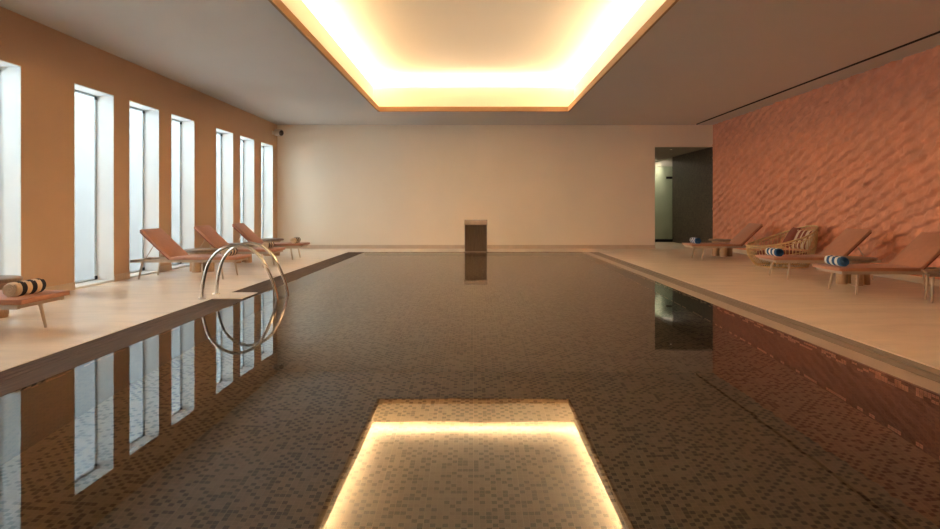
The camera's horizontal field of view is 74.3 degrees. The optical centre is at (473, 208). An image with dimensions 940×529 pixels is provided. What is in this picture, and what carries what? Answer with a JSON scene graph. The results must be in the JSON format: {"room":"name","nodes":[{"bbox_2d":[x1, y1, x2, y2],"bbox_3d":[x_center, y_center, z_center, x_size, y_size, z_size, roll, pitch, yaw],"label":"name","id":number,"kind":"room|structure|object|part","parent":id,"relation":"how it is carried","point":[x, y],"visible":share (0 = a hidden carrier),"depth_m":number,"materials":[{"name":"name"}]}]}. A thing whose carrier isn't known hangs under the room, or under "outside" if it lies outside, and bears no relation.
{"room":"indoor swimming pool","nodes":[
{"label":"indoor swimming pool","id":0,"kind":"room"},
{"bbox_2d":[0,6,276,286],"bbox_3d":[-6.120,-0.675,7.900,0.340,3.750,21.800,0,0,0],"label":"wall","id":1,"kind":"structure","parent":0,"point":[50,60],"depth_m":9.27,"materials":[{"name":"beige paint"}]},
{"bbox_2d":[0,60,20,275],"bbox_3d":[-6.119,-0.340,7.642,0.343,3.079,1.020,0,0,0],"label":"window","id":2,"kind":"structure","parent":1,"relation":"in","point":[10,73],"depth_m":8.14,"materials":[{"name":"clear glass"}]},
{"bbox_2d":[74,83,113,288],"bbox_3d":[-6.119,-0.340,9.745,0.343,3.079,1.020,0,0,0],"label":"window","id":3,"kind":"structure","parent":1,"relation":"in","point":[93,109],"depth_m":10.18,"materials":[{"name":"clear glass"}]},
{"bbox_3d":[-6.251,-0.349,9.745,0.008,2.986,0.945,0,0,0],"label":"pane","id":4,"kind":"part","parent":3,"relation":"part of","materials":[{"name":"glass"}]},
{"bbox_3d":[-6.250,-0.349,9.745,0.040,3.038,0.997,0,0,0],"label":"frame","id":5,"kind":"part","parent":3,"relation":"part of","materials":[{"name":"glass"}]},
{"bbox_2d":[44,263,202,290],"bbox_3d":[-5.941,1.145,7.900,0.018,0.110,21.800,0,0,0],"label":"baseboard","id":6,"kind":"structure","parent":1,"relation":"attached to","point":[69,286],"depth_m":10.27,"materials":[{"name":"stone"}]},
{"bbox_2d":[129,100,158,277],"bbox_3d":[-6.119,-0.340,11.221,0.343,3.079,1.020,0,0,0],"label":"window","id":7,"kind":"structure","parent":1,"relation":"in","point":[143,119],"depth_m":11.68,"materials":[{"name":"clear glass"}]},
{"bbox_3d":[-6.251,-0.349,11.221,0.008,2.986,0.945,0,0,0],"label":"pane","id":8,"kind":"part","parent":7,"relation":"part of","materials":[{"name":"glass"}]},
{"bbox_3d":[-6.250,-0.349,11.221,0.040,3.038,0.997,0,0,0],"label":"frame","id":9,"kind":"part","parent":7,"relation":"part of","materials":[{"name":"glass"}]},
{"bbox_2d":[171,114,194,269],"bbox_3d":[-6.119,-0.340,12.709,0.343,3.079,1.020,0,0,0],"label":"window","id":10,"kind":"structure","parent":1,"relation":"in","point":[182,129],"depth_m":13.21,"materials":[{"name":"clear glass"}]},
{"bbox_3d":[-6.251,-0.349,12.709,0.008,2.986,0.945,0,0,0],"label":"pane","id":11,"kind":"part","parent":10,"relation":"part of","materials":[{"name":"glass"}]},
{"bbox_3d":[-6.250,-0.349,12.709,0.040,3.038,0.997,0,0,0],"label":"frame","id":12,"kind":"part","parent":10,"relation":"part of","materials":[{"name":"metal"}]},
{"bbox_2d":[216,128,232,242],"bbox_3d":[-6.119,-0.340,14.836,0.343,3.079,1.020,0,0,0],"label":"window","id":13,"kind":"structure","parent":1,"relation":"in","point":[224,139],"depth_m":15.34,"materials":[{"name":"clear glass"}]},
{"bbox_3d":[-6.251,-0.349,14.836,0.008,2.986,0.945,0,0,0],"label":"pane","id":14,"kind":"part","parent":13,"relation":"part of","materials":[{"name":"glass"}]},
{"bbox_3d":[-6.250,-0.349,14.836,0.040,3.038,0.997,0,0,0],"label":"frame","id":15,"kind":"part","parent":13,"relation":"part of","materials":[{"name":"metal"}]},
{"bbox_2d":[240,135,253,242],"bbox_3d":[-6.119,-0.340,16.311,0.343,3.079,1.020,0,0,0],"label":"window","id":16,"kind":"structure","parent":1,"relation":"in","point":[246,144],"depth_m":16.81,"materials":[{"name":"clear glass"}]},
{"bbox_3d":[-6.251,-0.349,16.311,0.008,2.986,0.945,0,0,0],"label":"pane","id":17,"kind":"part","parent":16,"relation":"part of","materials":[{"name":"glass"}]},
{"bbox_3d":[-6.250,-0.349,16.311,0.040,3.038,0.997,0,0,0],"label":"frame","id":18,"kind":"part","parent":16,"relation":"part of","materials":[{"name":"metal"}]},
{"bbox_2d":[261,142,272,237],"bbox_3d":[-6.119,-0.340,17.873,0.343,3.079,1.020,0,0,0],"label":"window","id":19,"kind":"structure","parent":1,"relation":"in","point":[266,149],"depth_m":18.37,"materials":[{"name":"clear glass"}]},
{"bbox_3d":[-6.251,-0.349,17.873,0.008,2.986,0.945,0,0,0],"label":"pane","id":20,"kind":"part","parent":19,"relation":"part of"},
{"bbox_3d":[-6.250,-0.349,17.873,0.040,3.038,0.997,0,0,0],"label":"frame","id":21,"kind":"part","parent":19,"relation":"part of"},
{"bbox_2d":[272,129,283,136],"bbox_3d":[-5.783,-2.260,18.358,0.348,0.245,0.234,0,0,22],"label":"security camera","id":22,"kind":"object","parent":1,"relation":"attached to","point":[277,132],"visible":1,"depth_m":18.28,"materials":[{"name":"white plastic"}]},
{"bbox_2d":[0,0,939,124],"bbox_3d":[0.580,-3.065,7.900,13.740,1.030,21.800,0,0,0],"label":"ceiling","id":23,"kind":"structure","parent":0,"point":[703,60],"depth_m":11.42,"materials":[{"name":"paint"}]},
{"bbox_2d":[268,0,678,111],"bbox_3d":[0.000,-2.611,9.400,5.020,0.127,13.680,0,0,0],"label":"trim","id":24,"kind":"structure","parent":23,"relation":"attached to","point":[279,5],"depth_m":11.60,"materials":[{"name":"paint"}]},
{"bbox_2d":[696,31,939,124],"bbox_3d":[6.715,-2.630,7.900,0.130,0.160,21.800,0,0,0],"label":"trim","id":25,"kind":"structure","parent":23,"relation":"attached to","point":[938,32],"depth_m":11.45,"materials":[{"name":"black metal"}]},
{"bbox_2d":[0,242,939,371],"bbox_3d":[0.650,1.280,11.000,13.200,0.160,28.000,0,0,0],"label":"floor","id":26,"kind":"structure","parent":0,"point":[890,315],"depth_m":8.31,"materials":[{"name":"stone"}]},
{"bbox_2d":[0,275,22,317],"bbox_3d":[-5.420,0.985,6.900,0.660,0.430,0.660,0,0,0],"label":"side table","id":27,"kind":"object","parent":26,"relation":"on","point":[4,279],"visible":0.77,"depth_m":6.86,"materials":[{"name":"brown wood"}]},
{"bbox_3d":[-5.258,1.024,6.870,0.164,0.352,0.164,0,0,0],"label":"leg","id":28,"kind":"part","parent":27,"relation":"part of","materials":[{"name":"brown wood"}]},
{"bbox_2d":[0,290,69,327],"bbox_3d":[-5.005,0.773,5.950,1.830,0.855,0.680,0,0,0],"label":"sun lounger","id":29,"kind":"object","parent":26,"relation":"on","point":[6,303],"visible":0.91,"depth_m":5.87,"materials":[{"name":"fabric"}]},
{"bbox_2d":[2,278,45,296],"bbox_3d":[-4.307,0.753,5.960,0.146,0.136,0.414,0,0,0],"label":"rolled towel","id":30,"kind":"object","parent":29,"relation":"on","point":[19,288],"visible":1,"depth_m":5.87,"materials":[{"name":"beige fabric"}]},
{"bbox_3d":[-5.030,0.892,5.950,1.780,0.044,0.645,0,0,0],"label":"frame","id":31,"kind":"part","parent":29,"relation":"part of","materials":[{"name":"beige metal"}]},
{"bbox_3d":[-4.357,1.053,6.259,0.089,0.294,0.038,0,0,-21],"label":"leg","id":32,"kind":"part","parent":29,"relation":"part of","materials":[{"name":"brown wood"}]},
{"bbox_2d":[130,228,250,278],"bbox_3d":[-4.945,0.773,10.900,1.830,0.855,0.680,0,0,0],"label":"sun lounger","id":33,"kind":"object","parent":26,"relation":"on","point":[173,253],"visible":0.95,"depth_m":10.68,"materials":[{"name":"fabric"}]},
{"bbox_3d":[-5.683,1.053,10.591,0.089,0.294,0.038,0,0,-21],"label":"leg","id":34,"kind":"part","parent":33,"relation":"part of","materials":[{"name":"brown wood"}]},
{"bbox_3d":[-5.447,0.629,10.900,0.508,0.483,0.640,0,0,0],"label":"panel","id":35,"kind":"part","parent":33,"relation":"part of","materials":[{"name":"orange fabric"}]},
{"bbox_3d":[-4.970,0.892,10.900,1.780,0.044,0.645,0,0,0],"label":"frame","id":36,"kind":"part","parent":33,"relation":"part of","materials":[{"name":"beige metal"}]},
{"bbox_2d":[221,248,237,255],"bbox_3d":[-4.297,0.753,10.920,0.146,0.136,0.414,0,0,0],"label":"rolled towel","id":37,"kind":"object","parent":33,"relation":"on","point":[234,252],"visible":0.71,"depth_m":10.81,"materials":[{"name":"beige fabric"}]},
{"bbox_2d":[184,248,218,272],"bbox_3d":[-5.220,0.985,11.920,0.660,0.430,0.660,0,0,0],"label":"side table","id":38,"kind":"object","parent":26,"relation":"on","point":[194,267],"visible":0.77,"depth_m":11.74,"materials":[{"name":"brown wood"}]},
{"bbox_3d":[-5.250,1.024,11.758,0.164,0.352,0.164,0,0,0],"label":"leg","id":39,"kind":"part","parent":38,"relation":"part of","materials":[{"name":"brown wood"}]},
{"bbox_3d":[-5.058,1.024,11.890,0.164,0.352,0.164,0,0,0],"label":"leg","id":40,"kind":"part","parent":38,"relation":"part of","materials":[{"name":"brown wood"}]},
{"bbox_2d":[187,225,284,267],"bbox_3d":[-4.945,0.773,12.950,1.830,0.855,0.680,0,0,0],"label":"sun lounger","id":41,"kind":"object","parent":26,"relation":"on","point":[207,232],"visible":0.55,"depth_m":12.75,"materials":[{"name":"fabric"}]},
{"bbox_3d":[-4.970,0.892,12.950,1.780,0.044,0.645,0,0,0],"label":"frame","id":42,"kind":"part","parent":41,"relation":"part of","materials":[{"name":"beige metal"}]},
{"bbox_2d":[262,241,273,247],"bbox_3d":[-4.297,0.753,12.970,0.146,0.136,0.414,0,0,0],"label":"rolled towel","id":43,"kind":"object","parent":41,"relation":"on","point":[270,244],"visible":0.83,"depth_m":12.85,"materials":[{"name":"beige fabric"}]},
{"bbox_2d":[228,242,252,262],"bbox_3d":[-5.220,0.985,13.950,0.660,0.430,0.660,0,0,0],"label":"side table","id":44,"kind":"object","parent":26,"relation":"on","point":[249,260],"visible":0.27,"depth_m":13.85,"materials":[{"name":"brown wood"}]},
{"bbox_3d":[-5.058,1.024,13.921,0.164,0.352,0.164,0,0,0],"label":"leg","id":45,"kind":"part","parent":44,"relation":"part of","materials":[{"name":"brown wood"}]},
{"bbox_2d":[198,242,288,298],"bbox_3d":[-3.138,1.051,8.525,1.085,1.179,0.570,0,0,0],"label":"pool ladder","id":46,"kind":"object","parent":26,"relation":"attached to","point":[244,244],"visible":0.79,"depth_m":8.28,"materials":[{"name":"metal"}]},
{"bbox_2d":[232,223,309,259],"bbox_3d":[-4.945,0.773,14.950,1.830,0.855,0.680,0,0,0],"label":"sun lounger","id":47,"kind":"object","parent":26,"relation":"on","point":[248,234],"visible":0.66,"depth_m":14.77,"materials":[{"name":"fabric"}]},
{"bbox_3d":[-4.970,0.892,14.950,1.780,0.044,0.645,0,0,0],"label":"frame","id":48,"kind":"part","parent":47,"relation":"part of","materials":[{"name":"beige metal"}]},
{"bbox_2d":[290,237,300,242],"bbox_3d":[-4.297,0.753,14.970,0.146,0.136,0.414,0,0,0],"label":"rolled towel","id":49,"kind":"object","parent":47,"relation":"on","point":[296,239],"visible":0.98,"depth_m":14.79,"materials":[{"name":"beige fabric"}]},
{"bbox_2d":[261,238,283,255],"bbox_3d":[-5.250,0.985,16.050,0.660,0.430,0.660,0,0,0],"label":"side table","id":50,"kind":"object","parent":26,"relation":"on","point":[262,239],"visible":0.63,"depth_m":15.87,"materials":[{"name":"brown wood"}]},
{"bbox_2d":[464,220,487,251],"bbox_3d":[0.065,0.750,17.351,0.650,0.900,0.302,0,0,0],"label":"spout","id":51,"kind":"object","parent":26,"relation":"on","point":[475,230],"visible":1,"depth_m":17.49,"materials":[{"name":"metal"}]},
{"bbox_2d":[464,220,486,224],"bbox_3d":[0.065,0.372,17.351,0.638,0.145,0.302,0,0,0],"label":"hood","id":52,"kind":"object","parent":51,"relation":"attached to","point":[466,222],"depth_m":17.20,"materials":[{"name":"wood"}]},
{"bbox_2d":[708,239,732,256],"bbox_3d":[6.340,0.985,15.800,0.660,0.430,0.660,0,0,0],"label":"side table","id":53,"kind":"object","parent":26,"relation":"on","point":[722,252],"visible":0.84,"depth_m":15.67,"materials":[{"name":"brown wood"}]},
{"bbox_3d":[6.178,1.024,15.829,0.164,0.352,0.164,0,0,0],"label":"leg","id":54,"kind":"part","parent":53,"relation":"part of","materials":[{"name":"brown wood"}]},
{"bbox_3d":[6.311,1.024,15.638,0.164,0.352,0.164,0,0,0],"label":"leg","id":55,"kind":"part","parent":53,"relation":"part of","materials":[{"name":"brown wood"}]},
{"bbox_3d":[6.502,1.024,15.771,0.164,0.352,0.164,0,0,0],"label":"leg","id":56,"kind":"part","parent":53,"relation":"part of","materials":[{"name":"brown wood"}]},
{"bbox_2d":[682,223,767,259],"bbox_3d":[6.005,0.773,14.800,1.830,0.855,0.680,0,0,0],"label":"sun lounger","id":57,"kind":"object","parent":26,"relation":"on","point":[748,231],"visible":0.8,"depth_m":14.52,"materials":[{"name":"fabric"}]},
{"bbox_2d":[690,237,700,243],"bbox_3d":[5.317,0.753,14.860,0.146,0.136,0.414,0,0,0],"label":"rolled towel","id":58,"kind":"object","parent":57,"relation":"on","point":[693,239],"visible":0.98,"depth_m":14.69,"materials":[{"name":"blue fabric"}]},
{"bbox_3d":[6.030,0.892,14.800,1.780,0.044,0.645,0,0,0],"label":"frame","id":59,"kind":"part","parent":57,"relation":"part of","materials":[{"name":"beige metal"}]},
{"bbox_2d":[746,225,818,268],"bbox_3d":[6.415,0.764,12.920,1.420,0.868,1.275,0,0,0],"label":"chair","id":60,"kind":"object","parent":26,"relation":"on","point":[750,253],"visible":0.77,"depth_m":12.63,"materials":[{"name":"wicker"}]},
{"bbox_2d":[756,250,807,254],"bbox_3d":[6.420,0.927,12.920,0.990,0.114,0.911,0,0,0],"label":"seat cushion","id":61,"kind":"object","parent":60,"relation":"on","point":[763,251],"depth_m":12.73,"materials":[{"name":"orange fabric"}]},
{"bbox_2d":[782,227,800,247],"bbox_3d":[6.740,0.605,13.170,0.272,0.433,0.460,0,0,10],"label":"throw pillow","id":62,"kind":"object","parent":60,"relation":"on","point":[791,234],"visible":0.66,"depth_m":13.06,"materials":[{"name":"orange fabric"}]},
{"bbox_2d":[790,230,816,249],"bbox_3d":[6.730,0.625,12.670,0.270,0.386,0.460,0,0,-22],"label":"throw pillow","id":63,"kind":"object","parent":60,"relation":"on","point":[800,233],"visible":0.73,"depth_m":12.63,"materials":[{"name":"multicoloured fabric"}]},
{"bbox_2d":[756,228,880,279],"bbox_3d":[6.005,0.773,10.840,1.830,0.855,0.680,0,0,0],"label":"sun lounger","id":64,"kind":"object","parent":26,"relation":"on","point":[849,239],"visible":0.74,"depth_m":10.66,"materials":[{"name":"fabric"}]},
{"bbox_2d":[765,247,783,255],"bbox_3d":[5.297,0.753,10.920,0.146,0.136,0.414,0,0,0],"label":"rolled towel","id":65,"kind":"object","parent":64,"relation":"on","point":[769,251],"visible":1,"depth_m":10.80,"materials":[{"name":"blue fabric"}]},
{"bbox_3d":[5.357,1.053,10.531,0.089,0.294,0.038,0,0,-21],"label":"leg","id":66,"kind":"part","parent":64,"relation":"part of","materials":[{"name":"brown wood"}]},
{"bbox_3d":[6.030,0.892,10.840,1.780,0.044,0.645,0,0,0],"label":"frame","id":67,"kind":"part","parent":64,"relation":"part of","materials":[{"name":"beige metal"}]},
{"bbox_3d":[6.507,0.629,10.840,0.508,0.483,0.640,0,0,0],"label":"panel","id":68,"kind":"part","parent":64,"relation":"part of","materials":[{"name":"orange fabric"}]},
{"bbox_2d":[836,256,877,285],"bbox_3d":[6.060,0.985,9.900,0.660,0.430,0.660,0,0,0],"label":"side table","id":69,"kind":"object","parent":26,"relation":"on","point":[840,279],"visible":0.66,"depth_m":9.79,"materials":[{"name":"brown wood"}]},
{"bbox_3d":[5.898,1.024,9.930,0.164,0.352,0.164,0,0,0],"label":"leg","id":70,"kind":"part","parent":69,"relation":"part of","materials":[{"name":"brown wood"}]},
{"bbox_3d":[6.030,1.024,9.738,0.164,0.352,0.164,0,0,0],"label":"leg","id":71,"kind":"part","parent":69,"relation":"part of","materials":[{"name":"brown wood"}]},
{"bbox_3d":[6.222,1.024,9.870,0.164,0.352,0.164,0,0,0],"label":"leg","id":72,"kind":"part","parent":69,"relation":"part of","materials":[{"name":"brown wood"}]},
{"bbox_2d":[813,232,939,294],"bbox_3d":[6.005,0.773,8.970,1.830,0.855,0.680,0,0,0],"label":"sun lounger","id":73,"kind":"object","parent":26,"relation":"on","point":[924,249],"visible":0.84,"depth_m":8.85,"materials":[{"name":"fabric"}]},
{"bbox_3d":[5.357,1.053,9.279,0.089,0.294,0.038,0,0,21],"label":"leg","id":74,"kind":"part","parent":73,"relation":"part of","materials":[{"name":"brown wood"}]},
{"bbox_2d":[824,255,848,265],"bbox_3d":[5.297,0.753,9.050,0.146,0.136,0.414,0,0,0],"label":"rolled towel","id":75,"kind":"object","parent":73,"relation":"on","point":[830,259],"visible":1,"depth_m":8.95,"materials":[{"name":"blue fabric"}]},
{"bbox_3d":[5.357,1.053,8.661,0.089,0.294,0.038,0,0,-21],"label":"leg","id":76,"kind":"part","parent":73,"relation":"part of","materials":[{"name":"brown wood"}]},
{"bbox_3d":[6.030,0.892,8.970,1.780,0.044,0.645,0,0,0],"label":"frame","id":77,"kind":"part","parent":73,"relation":"part of","materials":[{"name":"beige metal"}]},
{"bbox_2d":[921,269,939,302],"bbox_3d":[6.200,1.003,7.930,0.720,0.396,0.414,0,0,27],"label":"table","id":78,"kind":"object","parent":26,"relation":"on","point":[929,273],"visible":1,"depth_m":7.91,"materials":[{"name":"brown wood"}]},
{"bbox_3d":[6.012,1.032,8.221,0.036,0.337,0.055,0,0,-27],"label":"leg","id":79,"kind":"part","parent":78,"relation":"part of","materials":[{"name":"brown wood"}]},
{"bbox_3d":[5.854,1.032,7.906,0.055,0.337,0.036,0,0,-9],"label":"leg","id":80,"kind":"part","parent":78,"relation":"part of","materials":[{"name":"brown wood"}]},
{"bbox_2d":[277,124,712,244],"bbox_3d":[0.580,-0.775,18.900,13.740,3.950,0.200,0,0,0],"label":"wall","id":81,"kind":"structure","parent":0,"point":[337,184],"depth_m":18.80,"materials":[{"name":"beige paint"}]},
{"bbox_2d":[285,245,654,248],"bbox_3d":[-0.216,1.145,18.791,11.432,0.110,0.018,0,0,0],"label":"baseboard","id":82,"kind":"structure","parent":81,"relation":"attached to","point":[308,246],"depth_m":18.78,"materials":[{"name":"stone"}]},
{"bbox_2d":[655,147,708,161],"bbox_3d":[5.275,-1.965,22.100,4.350,0.150,6.200,0,0,0],"label":"ceiling","id":83,"kind":"structure","parent":0,"point":[661,153],"depth_m":20.38,"materials":[{"name":"beige paint"}]},
{"bbox_2d":[655,147,712,242],"bbox_3d":[7.350,-0.345,21.901,0.200,3.090,6.198,0,0,0],"label":"wall","id":84,"kind":"structure","parent":0,"point":[692,172],"depth_m":21.20,"materials":[{"name":"tile"}]},
{"bbox_2d":[655,166,672,241],"bbox_3d":[6.165,-0.175,22.605,2.170,2.750,0.070,0,0,0],"label":"door","id":85,"kind":"structure","parent":84,"relation":"in","point":[656,240],"depth_m":22.57,"materials":[{"name":"clear glass"}]},
{"bbox_3d":[6.165,1.150,22.605,2.170,0.100,0.070,0,0,0],"label":"sill","id":86,"kind":"part","parent":85,"relation":"part of","materials":[{"name":"black metal"}]},
{"bbox_2d":[712,45,939,279],"bbox_3d":[7.322,-0.725,7.900,0.257,3.650,21.800,0,0,0],"label":"wall","id":87,"kind":"structure","parent":0,"point":[858,151],"depth_m":12.18,"materials":[{"name":"ceramic"}]},
{"bbox_2d":[733,248,939,285],"bbox_3d":[7.335,1.150,7.900,0.230,0.100,21.800,0,0,0],"label":"baseboard","id":88,"kind":"structure","parent":87,"relation":"attached to","point":[917,279],"depth_m":10.39,"materials":[{"name":"stone"}]},
{"bbox_3d":[0.095,1.860,9.345,6.250,1.320,15.930,0,0,0],"label":"wall","id":89,"kind":"structure","parent":0,"visible":0},
{"bbox_2d":[0,252,939,528],"bbox_3d":[0.000,1.204,9.375,6.060,0.001,15.750,0,0,0],"label":"water","id":90,"kind":"object","parent":89,"relation":"in","point":[385,390],"visible":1,"depth_m":3.53,"materials":[{"name":"brown liquid"}]},
{"bbox_2d":[583,252,939,393],"bbox_3d":[3.125,1.224,9.345,0.190,0.042,15.930,0,0,0],"label":"trim","id":91,"kind":"structure","parent":89,"relation":"on","point":[931,385],"depth_m":5.71,"materials":[{"name":"stone"}]},
{"bbox_3d":[0.000,1.325,9.345,7.000,0.050,15.930,0,0,0],"label":"bed","id":92,"kind":"object","parent":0,"visible":0},
{"bbox_2d":[0,252,363,396],"bbox_3d":[-3.360,1.252,9.345,0.274,0.096,15.930,0,0,0],"label":"trim","id":93,"kind":"structure","parent":92,"relation":"on","point":[9,375],"depth_m":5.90,"materials":[{"name":"brown stone"}]},
{"bbox_2d":[213,292,257,298],"bbox_3d":[-3.285,1.198,8.580,0.390,0.012,0.600,0,0,0],"label":"step","id":94,"kind":"structure","parent":93,"relation":"on","point":[232,295],"depth_m":8.54,"materials":[{"name":"stone"}]},
{"bbox_2d":[590,252,939,382],"bbox_3d":[3.360,1.252,9.345,0.274,0.096,15.930,0,0,0],"label":"trim","id":95,"kind":"structure","parent":92,"relation":"on","point":[911,366],"depth_m":6.09,"materials":[{"name":"beige stone"}]}
]}

